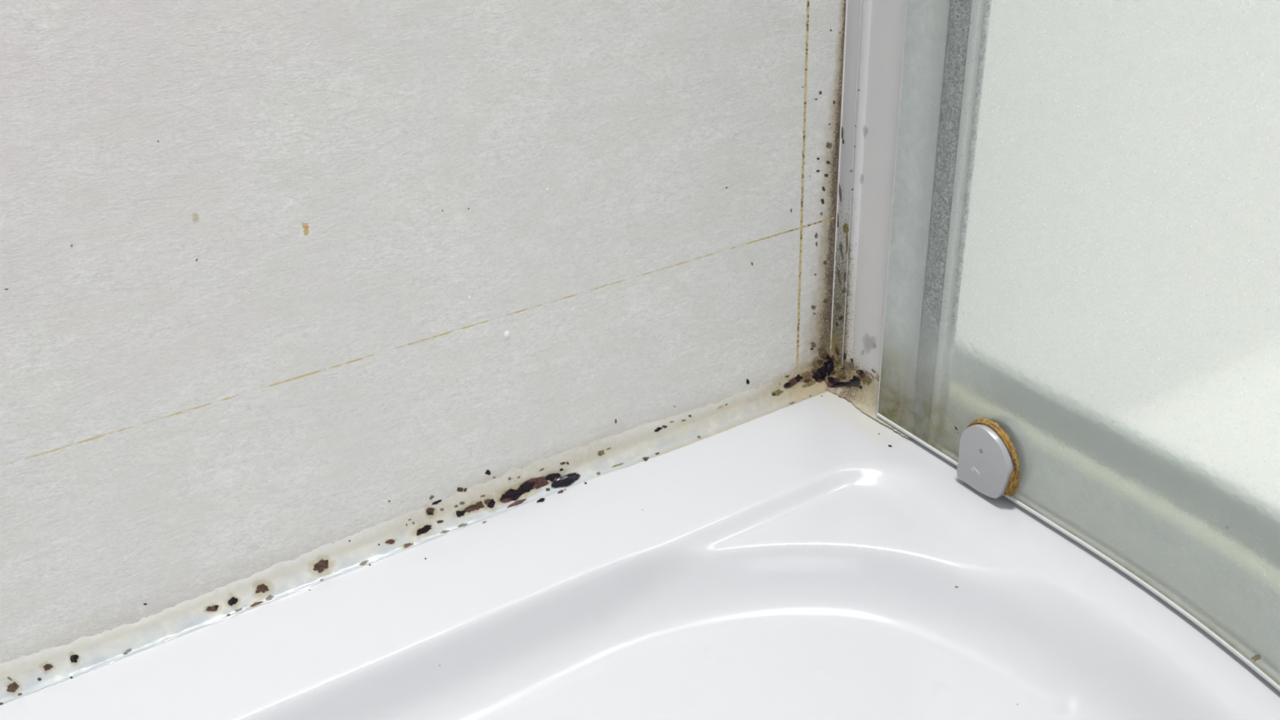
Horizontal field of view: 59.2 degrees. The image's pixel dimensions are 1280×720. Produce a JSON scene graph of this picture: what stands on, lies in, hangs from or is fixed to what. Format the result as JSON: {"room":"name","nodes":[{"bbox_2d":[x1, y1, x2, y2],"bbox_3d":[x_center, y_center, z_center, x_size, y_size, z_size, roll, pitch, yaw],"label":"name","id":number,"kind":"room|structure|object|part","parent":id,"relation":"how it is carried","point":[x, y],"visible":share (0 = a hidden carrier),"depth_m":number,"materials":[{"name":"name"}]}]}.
{"room":"shower stall","nodes":[
{"label":"shower stall","id":0,"kind":"room"},
{"bbox_2d":[0,0,845,662],"bbox_3d":[0.313,-0.993,0.271,2.150,2.550,0.082,-19,33,-26],"label":"wall","id":1,"kind":"structure","parent":0,"point":[280,280],"depth_m":0.43,"materials":[{"name":"tile"}]},
{"bbox_3d":[-0.230,0.087,0.404,0.727,0.104,0.001,-19,33,-26],"label":"panel","id":2,"kind":"part","parent":1,"relation":"part of","materials":[{"name":"tile"}]},
{"bbox_3d":[-0.277,-0.902,-0.145,0.727,2.157,0.001,-19,33,-26],"label":"panel","id":3,"kind":"part","parent":1,"relation":"part of","materials":[{"name":"tile"}]},
{"bbox_2d":[457,487,463,492],"bbox_3d":[-0.079,0.057,0.494,0.004,0.004,0.001,-19,33,-26],"label":"mold spot","id":4,"kind":"object","parent":1,"relation":"attached to","point":[459,489],"depth_m":0.49,"materials":[{"name":"brown"}]},
{"bbox_2d":[484,469,490,475],"bbox_3d":[-0.067,0.050,0.498,0.003,0.004,0.001,-19,33,-26],"label":"mold spot","id":5,"kind":"object","parent":1,"relation":"attached to","point":[487,472],"depth_m":0.50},
{"bbox_2d":[810,342,816,347],"bbox_3d":[0.089,-0.008,0.577,0.005,0.005,0.001,-19,33,-26],"label":"mold spot","id":6,"kind":"object","parent":1,"relation":"on","point":[813,344],"depth_m":0.58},
{"bbox_3d":[0.089,-0.021,0.571,0.020,0.104,0.001,-19,33,-26],"label":"panel","id":7,"kind":"part","parent":1,"relation":"part of","materials":[{"name":"tile"}]},
{"bbox_2d":[818,348,825,358],"bbox_3d":[0.094,-0.003,0.583,0.008,0.010,0.001,-19,33,-26],"label":"mold spot","id":8,"kind":"object","parent":1,"relation":"attached to","point":[821,351],"depth_m":0.58,"materials":[{"name":"brown"}]},
{"bbox_3d":[0.042,-1.009,0.022,0.020,2.157,0.001,-19,33,-26],"label":"panel","id":9,"kind":"part","parent":1,"relation":"part of","materials":[{"name":"tile"}]},
{"bbox_2d":[826,142,831,148],"bbox_3d":[0.089,-0.101,0.528,0.005,0.005,0.001,-19,33,-26],"label":"mold spot","id":10,"kind":"object","parent":1,"relation":"on","point":[828,144],"depth_m":0.53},
{"bbox_2d":[829,0,906,382],"bbox_3d":[0.082,-0.847,0.081,0.011,2.001,0.081,-21,34,-30],"label":"shower door frame","id":11,"kind":"object","parent":1,"relation":"attached to","point":[874,29],"visible":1,"depth_m":0.52,"materials":[{"name":"grey metal"}]},
{"bbox_2d":[834,346,839,355],"bbox_3d":[0.102,-0.005,0.581,0.001,0.006,0.005,-19,33,-26],"label":"mold spot","id":12,"kind":"object","parent":11,"relation":"on","point":[836,348],"depth_m":0.58,"materials":[{"name":"brown"}]},
{"bbox_2d":[836,213,839,227],"bbox_3d":[0.097,-0.068,0.549,0.001,0.010,0.002,-19,33,-26],"label":"mold spot","id":13,"kind":"object","parent":11,"relation":"on","point":[837,214],"depth_m":0.55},
{"bbox_2d":[836,269,839,283],"bbox_3d":[0.099,-0.042,0.562,0.001,0.010,0.004,-19,33,-26],"label":"mold spot","id":14,"kind":"object","parent":11,"relation":"on","point":[837,270],"depth_m":0.56,"materials":[{"name":"grey"}]},
{"bbox_2d":[835,303,840,310],"bbox_3d":[0.100,-0.026,0.569,0.001,0.005,0.006,-19,33,-26],"label":"mold spot","id":15,"kind":"object","parent":11,"relation":"on","point":[837,305],"depth_m":0.57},
{"bbox_2d":[839,184,841,202],"bbox_3d":[0.096,-0.080,0.542,0.001,0.012,0.003,-19,33,-26],"label":"mold spot","id":16,"kind":"object","parent":11,"relation":"on","point":[840,185],"depth_m":0.54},
{"bbox_2d":[839,242,843,257],"bbox_3d":[0.099,-0.054,0.554,0.001,0.010,0.004,-19,33,-26],"label":"mold spot","id":17,"kind":"object","parent":11,"relation":"on","point":[841,244],"depth_m":0.55,"materials":[{"name":"grey"}]},
{"bbox_2d":[840,126,843,138],"bbox_3d":[0.095,-0.106,0.528,0.001,0.008,0.002,-19,33,-26],"label":"mold spot","id":18,"kind":"object","parent":11,"relation":"on","point":[842,127],"depth_m":0.53,"materials":[{"name":"grey"}]},
{"bbox_2d":[841,287,847,293],"bbox_3d":[0.102,-0.034,0.560,0.001,0.005,0.007,-11,30,-15],"label":"mold spot","id":19,"kind":"object","parent":11,"relation":"on","point":[844,290],"depth_m":0.56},
{"bbox_2d":[843,272,846,281],"bbox_3d":[0.102,-0.041,0.557,0.001,0.006,0.006,-10,30,-14],"label":"mold spot","id":20,"kind":"object","parent":11,"relation":"on","point":[844,273],"depth_m":0.56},
{"bbox_2d":[842,361,853,371],"bbox_3d":[0.106,0.003,0.576,0.002,0.008,0.012,-19,33,-27],"label":"mold spot","id":21,"kind":"object","parent":11,"relation":"attached to","point":[846,366],"depth_m":0.58,"materials":[{"name":"brown"}]},
{"bbox_2d":[856,369,863,375],"bbox_3d":[0.111,0.006,0.569,0.001,0.004,0.007,-19,33,-26],"label":"mold spot","id":22,"kind":"object","parent":11,"relation":"attached to","point":[860,371],"depth_m":0.57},
{"bbox_3d":[0.804,0.356,0.202,2.150,0.040,1.605,-19,33,-26],"label":"floor","id":23,"kind":"structure","parent":0,"visible":0},
{"bbox_2d":[0,391,1279,719],"bbox_3d":[0.029,0.280,0.240,0.692,0.120,0.662,-19,33,-26],"label":"shower tray","id":24,"kind":"object","parent":23,"relation":"on","point":[812,558],"visible":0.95,"depth_m":0.46,"materials":[{"name":"white ceramic"}]},
{"bbox_2d":[0,351,830,705],"bbox_3d":[-0.215,0.113,0.418,0.750,0.020,0.016,-19,33,-26],"label":"bead","id":25,"kind":"object","parent":24,"relation":"on","point":[26,675],"visible":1,"depth_m":0.49},
{"bbox_2d":[6,682,18,692],"bbox_3d":[-0.233,0.121,0.418,0.005,0.004,0.002,-19,33,-26],"label":"mold spot","id":26,"kind":"object","parent":25,"relation":"on","point":[11,686],"depth_m":0.42,"materials":[{"name":"brown"}]},
{"bbox_2d":[43,664,53,671],"bbox_3d":[-0.222,0.115,0.423,0.004,0.003,0.001,-19,33,-26],"label":"mold spot","id":27,"kind":"object","parent":25,"relation":"on","point":[46,667],"depth_m":0.42,"materials":[{"name":"brown"}]},
{"bbox_2d":[70,654,78,662],"bbox_3d":[-0.214,0.113,0.427,0.004,0.004,0.001,-19,33,-26],"label":"mold spot","id":28,"kind":"object","parent":25,"relation":"on","point":[73,658],"depth_m":0.43,"materials":[{"name":"black"}]},
{"bbox_2d":[123,648,131,654],"bbox_3d":[-0.198,0.113,0.435,0.004,0.001,0.002,-19,33,-26],"label":"mold spot","id":29,"kind":"object","parent":25,"relation":"on","point":[126,651],"depth_m":0.44,"materials":[{"name":"grey"}]},
{"bbox_2d":[205,605,217,611],"bbox_3d":[-0.171,0.099,0.450,0.005,0.003,0.001,-19,33,-26],"label":"mold spot","id":30,"kind":"object","parent":25,"relation":"on","point":[208,608],"depth_m":0.45,"materials":[{"name":"brown"}]},
{"bbox_2d":[227,596,238,605],"bbox_3d":[-0.164,0.097,0.454,0.005,0.004,0.002,-20,33,-28],"label":"mold spot","id":31,"kind":"object","parent":25,"relation":"on","point":[232,601],"depth_m":0.45,"materials":[{"name":"black"}]},
{"bbox_2d":[250,601,262,606],"bbox_3d":[-0.155,0.099,0.457,0.007,0.001,0.002,-19,33,-27],"label":"mold spot","id":32,"kind":"object","parent":25,"relation":"on","point":[252,603],"depth_m":0.46,"materials":[{"name":"brown"}]},
{"bbox_2d":[255,583,268,593],"bbox_3d":[-0.154,0.093,0.459,0.006,0.005,0.002,-18,33,-26],"label":"mold spot","id":33,"kind":"object","parent":25,"relation":"on","point":[260,588],"depth_m":0.46,"materials":[{"name":"brown"}]},
{"bbox_2d":[266,595,274,599],"bbox_3d":[-0.151,0.097,0.459,0.005,0.001,0.002,-19,33,-26],"label":"mold spot","id":34,"kind":"object","parent":25,"relation":"on","point":[268,597],"depth_m":0.46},
{"bbox_2d":[314,559,328,573],"bbox_3d":[-0.133,0.086,0.469,0.008,0.006,0.002,-19,33,-26],"label":"mold spot","id":35,"kind":"object","parent":25,"relation":"on","point":[321,566],"depth_m":0.47,"materials":[{"name":"brown"}]},
{"bbox_2d":[360,560,368,564],"bbox_3d":[-0.117,0.086,0.477,0.005,0.001,0.002,-19,33,-26],"label":"mold spot","id":36,"kind":"object","parent":25,"relation":"on","point":[362,562],"depth_m":0.48,"materials":[{"name":"grey"}]},
{"bbox_2d":[385,539,395,544],"bbox_3d":[-0.107,0.078,0.483,0.005,0.003,0.001,-19,33,-26],"label":"mold spot","id":37,"kind":"object","parent":25,"relation":"on","point":[387,541],"depth_m":0.48,"materials":[{"name":"brown"}]},
{"bbox_2d":[404,542,413,547],"bbox_3d":[-0.100,0.080,0.486,0.006,0.001,0.002,-19,33,-26],"label":"mold spot","id":38,"kind":"object","parent":25,"relation":"on","point":[406,544],"depth_m":0.49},
{"bbox_2d":[416,526,431,535],"bbox_3d":[-0.094,0.074,0.490,0.009,0.003,0.002,-19,33,-27],"label":"mold spot","id":39,"kind":"object","parent":25,"relation":"on","point":[420,531],"depth_m":0.49,"materials":[{"name":"black"}]},
{"bbox_2d":[426,507,434,515],"bbox_3d":[-0.091,0.066,0.490,0.005,0.006,0.001,-19,33,-26],"label":"mold spot","id":40,"kind":"object","parent":25,"relation":"on","point":[429,511],"depth_m":0.49,"materials":[{"name":"brown"}]},
{"bbox_2d":[431,499,441,505],"bbox_3d":[-0.088,0.062,0.490,0.006,0.002,0.001,-19,33,-26],"label":"mold spot","id":41,"kind":"object","parent":25,"relation":"on","point":[439,502],"depth_m":0.49,"materials":[{"name":"black"}]},
{"bbox_2d":[456,510,465,516],"bbox_3d":[-0.079,0.068,0.498,0.006,0.004,0.001,-19,33,-26],"label":"mold spot","id":42,"kind":"object","parent":25,"relation":"on","point":[459,513],"depth_m":0.50,"materials":[{"name":"black"}]},
{"bbox_2d":[457,523,466,527],"bbox_3d":[-0.078,0.073,0.497,0.006,0.001,0.002,-16,32,-23],"label":"mold spot","id":43,"kind":"object","parent":25,"relation":"on","point":[460,525],"depth_m":0.50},
{"bbox_2d":[464,504,475,512],"bbox_3d":[-0.075,0.066,0.500,0.009,0.004,0.001,-19,33,-26],"label":"mold spot","id":44,"kind":"object","parent":25,"relation":"on","point":[468,508],"depth_m":0.50,"materials":[{"name":"brown"}]},
{"bbox_2d":[474,501,484,510],"bbox_3d":[-0.072,0.065,0.501,0.006,0.004,0.001,-19,33,-26],"label":"mold spot","id":45,"kind":"object","parent":25,"relation":"on","point":[478,505],"depth_m":0.50,"materials":[{"name":"brown"}]},
{"bbox_2d":[484,498,490,504],"bbox_3d":[-0.068,0.063,0.504,0.005,0.004,0.001,-19,33,-26],"label":"mold spot","id":46,"kind":"object","parent":25,"relation":"on","point":[487,501],"depth_m":0.50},
{"bbox_2d":[487,498,495,508],"bbox_3d":[-0.067,0.064,0.504,0.006,0.004,0.002,-19,33,-26],"label":"mold spot","id":47,"kind":"object","parent":25,"relation":"on","point":[491,502],"depth_m":0.50,"materials":[{"name":"black"}]},
{"bbox_2d":[500,493,507,500],"bbox_3d":[-0.061,0.062,0.508,0.006,0.004,0.001,-19,33,-26],"label":"mold spot","id":48,"kind":"object","parent":25,"relation":"on","point":[503,496],"depth_m":0.51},
{"bbox_2d":[500,497,511,502],"bbox_3d":[-0.060,0.062,0.508,0.009,0.004,0.002,-18,33,-26],"label":"mold spot","id":49,"kind":"object","parent":25,"relation":"on","point":[502,500],"depth_m":0.51,"materials":[{"name":"brown"}]},
{"bbox_2d":[504,488,525,501],"bbox_3d":[-0.057,0.060,0.509,0.015,0.007,0.003,-19,33,-26],"label":"mold spot","id":50,"kind":"object","parent":25,"relation":"on","point":[510,495],"depth_m":0.51,"materials":[{"name":"black"}]},
{"bbox_2d":[506,498,525,507],"bbox_3d":[-0.056,0.065,0.509,0.012,0.001,0.002,-19,33,-26],"label":"mold spot","id":51,"kind":"object","parent":25,"relation":"on","point":[511,503],"depth_m":0.51,"materials":[{"name":"brown"}]},
{"bbox_2d":[517,481,533,492],"bbox_3d":[-0.052,0.058,0.512,0.010,0.006,0.002,-19,33,-26],"label":"mold spot","id":52,"kind":"object","parent":25,"relation":"on","point":[522,486],"depth_m":0.51,"materials":[{"name":"black"}]},
{"bbox_2d":[527,481,535,486],"bbox_3d":[-0.050,0.057,0.513,0.011,0.004,0.001,-19,33,-27],"label":"mold spot","id":53,"kind":"object","parent":25,"relation":"on","point":[529,483],"depth_m":0.51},
{"bbox_2d":[526,476,546,488],"bbox_3d":[-0.047,0.056,0.514,0.015,0.006,0.001,-19,33,-26],"label":"mold spot","id":54,"kind":"object","parent":25,"relation":"on","point":[531,482],"depth_m":0.51,"materials":[{"name":"brown"}]},
{"bbox_2d":[535,481,549,488],"bbox_3d":[-0.045,0.057,0.516,0.009,0.002,0.001,-19,33,-26],"label":"mold spot","id":55,"kind":"object","parent":25,"relation":"on","point":[539,485],"depth_m":0.52,"materials":[{"name":"brown"}]},
{"bbox_2d":[544,472,560,481],"bbox_3d":[-0.040,0.054,0.518,0.010,0.005,0.001,-19,33,-26],"label":"mold spot","id":56,"kind":"object","parent":25,"relation":"on","point":[548,477],"depth_m":0.52,"materials":[{"name":"black"}]},
{"bbox_2d":[551,472,580,488],"bbox_3d":[-0.034,0.056,0.520,0.019,0.005,0.005,-19,33,-26],"label":"mold spot","id":57,"kind":"object","parent":25,"relation":"on","point":[558,480],"depth_m":0.52,"materials":[{"name":"black"}]},
{"bbox_2d":[654,426,662,431],"bbox_3d":[0.009,0.033,0.542,0.006,0.003,0.001,-19,33,-26],"label":"mold spot","id":58,"kind":"object","parent":25,"relation":"on","point":[656,428],"depth_m":0.54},
{"bbox_2d":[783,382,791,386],"bbox_3d":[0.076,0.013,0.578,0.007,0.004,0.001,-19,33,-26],"label":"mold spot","id":59,"kind":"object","parent":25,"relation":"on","point":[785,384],"depth_m":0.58,"materials":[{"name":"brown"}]},
{"bbox_2d":[784,377,797,388],"bbox_3d":[0.078,0.011,0.579,0.013,0.006,0.001,-19,33,-26],"label":"mold spot","id":60,"kind":"object","parent":25,"relation":"on","point":[789,383],"depth_m":0.58,"materials":[{"name":"brown"}]},
{"bbox_2d":[795,373,802,382],"bbox_3d":[0.082,0.009,0.580,0.007,0.005,0.001,-19,33,-27],"label":"mold spot","id":61,"kind":"object","parent":25,"relation":"on","point":[798,377],"depth_m":0.58,"materials":[{"name":"black"}]},
{"bbox_2d":[804,378,811,382],"bbox_3d":[0.087,0.011,0.584,0.006,0.003,0.001,-19,33,-26],"label":"mold spot","id":62,"kind":"object","parent":25,"relation":"on","point":[806,380],"depth_m":0.58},
{"bbox_2d":[802,372,813,380],"bbox_3d":[0.087,0.008,0.584,0.013,0.008,0.001,-19,33,-26],"label":"mold spot","id":63,"kind":"object","parent":25,"relation":"on","point":[806,375],"depth_m":0.58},
{"bbox_2d":[813,360,822,368],"bbox_3d":[0.092,0.003,0.585,0.009,0.009,0.001,-19,33,-26],"label":"mold spot","id":64,"kind":"object","parent":25,"relation":"on","point":[817,364],"depth_m":0.58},
{"bbox_2d":[812,373,824,382],"bbox_3d":[0.093,0.009,0.587,0.011,0.007,0.002,-17,32,-24],"label":"mold spot","id":65,"kind":"object","parent":25,"relation":"on","point":[816,377],"depth_m":0.59,"materials":[{"name":"black"}]},
{"bbox_2d":[815,368,830,377],"bbox_3d":[0.095,0.007,0.588,0.011,0.008,0.004,-6,29,-5],"label":"mold spot","id":66,"kind":"object","parent":25,"relation":"on","point":[820,372],"depth_m":0.59,"materials":[{"name":"black"}]},
{"bbox_2d":[820,361,827,371],"bbox_3d":[0.097,0.005,0.586,0.008,0.011,0.004,-19,33,-26],"label":"mold spot","id":67,"kind":"object","parent":25,"relation":"on","point":[824,366],"depth_m":0.59,"materials":[{"name":"black"}]},
{"bbox_2d":[822,351,827,360],"bbox_3d":[0.096,-0.002,0.585,0.005,0.007,0.001,-19,33,-26],"label":"mold spot","id":68,"kind":"object","parent":25,"relation":"on","point":[825,355],"depth_m":0.59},
{"bbox_2d":[537,497,544,502],"bbox_3d":[-0.045,0.064,0.512,0.006,0.001,0.003,-19,33,-26],"label":"mold spot","id":69,"kind":"object","parent":24,"relation":"on","point":[542,500],"depth_m":0.51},
{"bbox_2d":[822,349,910,438],"bbox_3d":[0.113,0.016,0.563,0.008,0.020,0.065,-19,33,-26],"label":"bead","id":70,"kind":"object","parent":24,"relation":"on","point":[862,390],"visible":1,"depth_m":0.57},
{"bbox_2d":[822,376,832,382],"bbox_3d":[0.099,0.010,0.589,0.007,0.005,0.003,9,31,21],"label":"mold spot","id":71,"kind":"object","parent":70,"relation":"on","point":[828,379],"depth_m":0.59,"materials":[{"name":"black"}]},
{"bbox_2d":[826,382,834,387],"bbox_3d":[0.099,0.013,0.587,0.003,0.003,0.008,-19,33,-26],"label":"mold spot","id":72,"kind":"object","parent":70,"relation":"on","point":[828,384],"depth_m":0.59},
{"bbox_2d":[826,354,834,377],"bbox_3d":[0.098,0.003,0.586,0.005,0.016,0.006,-19,33,-26],"label":"mold spot","id":73,"kind":"object","parent":70,"relation":"on","point":[830,358],"depth_m":0.59,"materials":[{"name":"black"}]},
{"bbox_2d":[827,377,837,384],"bbox_3d":[0.100,0.011,0.586,0.003,0.004,0.009,-19,33,-26],"label":"mold spot","id":74,"kind":"object","parent":70,"relation":"on","point":[830,380],"depth_m":0.59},
{"bbox_2d":[832,359,839,370],"bbox_3d":[0.102,0.002,0.584,0.002,0.010,0.008,-19,33,-26],"label":"mold spot","id":75,"kind":"object","parent":70,"relation":"on","point":[836,366],"depth_m":0.58,"materials":[{"name":"brown"}]},
{"bbox_2d":[828,382,847,386],"bbox_3d":[0.104,0.013,0.582,0.017,0.008,0.003,21,37,36],"label":"mold spot","id":76,"kind":"object","parent":70,"relation":"on","point":[830,384],"depth_m":0.58,"materials":[{"name":"black"}]},
{"bbox_2d":[833,375,846,382],"bbox_3d":[0.103,0.010,0.584,0.013,0.008,0.002,23,38,38],"label":"mold spot","id":77,"kind":"object","parent":70,"relation":"on","point":[836,378],"depth_m":0.58,"materials":[{"name":"brown"}]},
{"bbox_2d":[834,369,846,377],"bbox_3d":[0.103,0.007,0.583,0.001,0.008,0.015,-21,34,-29],"label":"mold spot","id":78,"kind":"object","parent":70,"relation":"on","point":[837,373],"depth_m":0.58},
{"bbox_2d":[845,382,853,386],"bbox_3d":[0.107,0.012,0.578,0.001,0.006,0.010,-19,33,-26],"label":"mold spot","id":79,"kind":"object","parent":70,"relation":"on","point":[847,384],"depth_m":0.58,"materials":[{"name":"black"}]},
{"bbox_2d":[848,376,861,386],"bbox_3d":[0.109,0.011,0.574,0.001,0.008,0.010,-19,33,-26],"label":"mold spot","id":80,"kind":"object","parent":70,"relation":"on","point":[854,381],"depth_m":0.57,"materials":[{"name":"black"}]},
{"bbox_2d":[861,373,870,383],"bbox_3d":[0.114,0.010,0.567,0.001,0.009,0.012,-19,33,-26],"label":"mold spot","id":81,"kind":"object","parent":70,"relation":"on","point":[865,378],"depth_m":0.57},
{"bbox_2d":[876,0,1279,691],"bbox_3d":[0.163,-0.698,-0.144,0.089,1.949,0.552,-6,29,-7],"label":"door","id":82,"kind":"structure","parent":24,"relation":"on","point":[1083,263],"depth_m":0.42,"materials":[{"name":"glass"}]},
{"bbox_2d":[956,417,1019,498],"bbox_3d":[0.158,0.041,0.497,0.018,0.035,0.032,-19,33,-26],"label":"glass clamp","id":83,"kind":"object","parent":82,"relation":"attached to","point":[988,462],"visible":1,"depth_m":0.49,"materials":[{"name":"plastic"}]}
]}

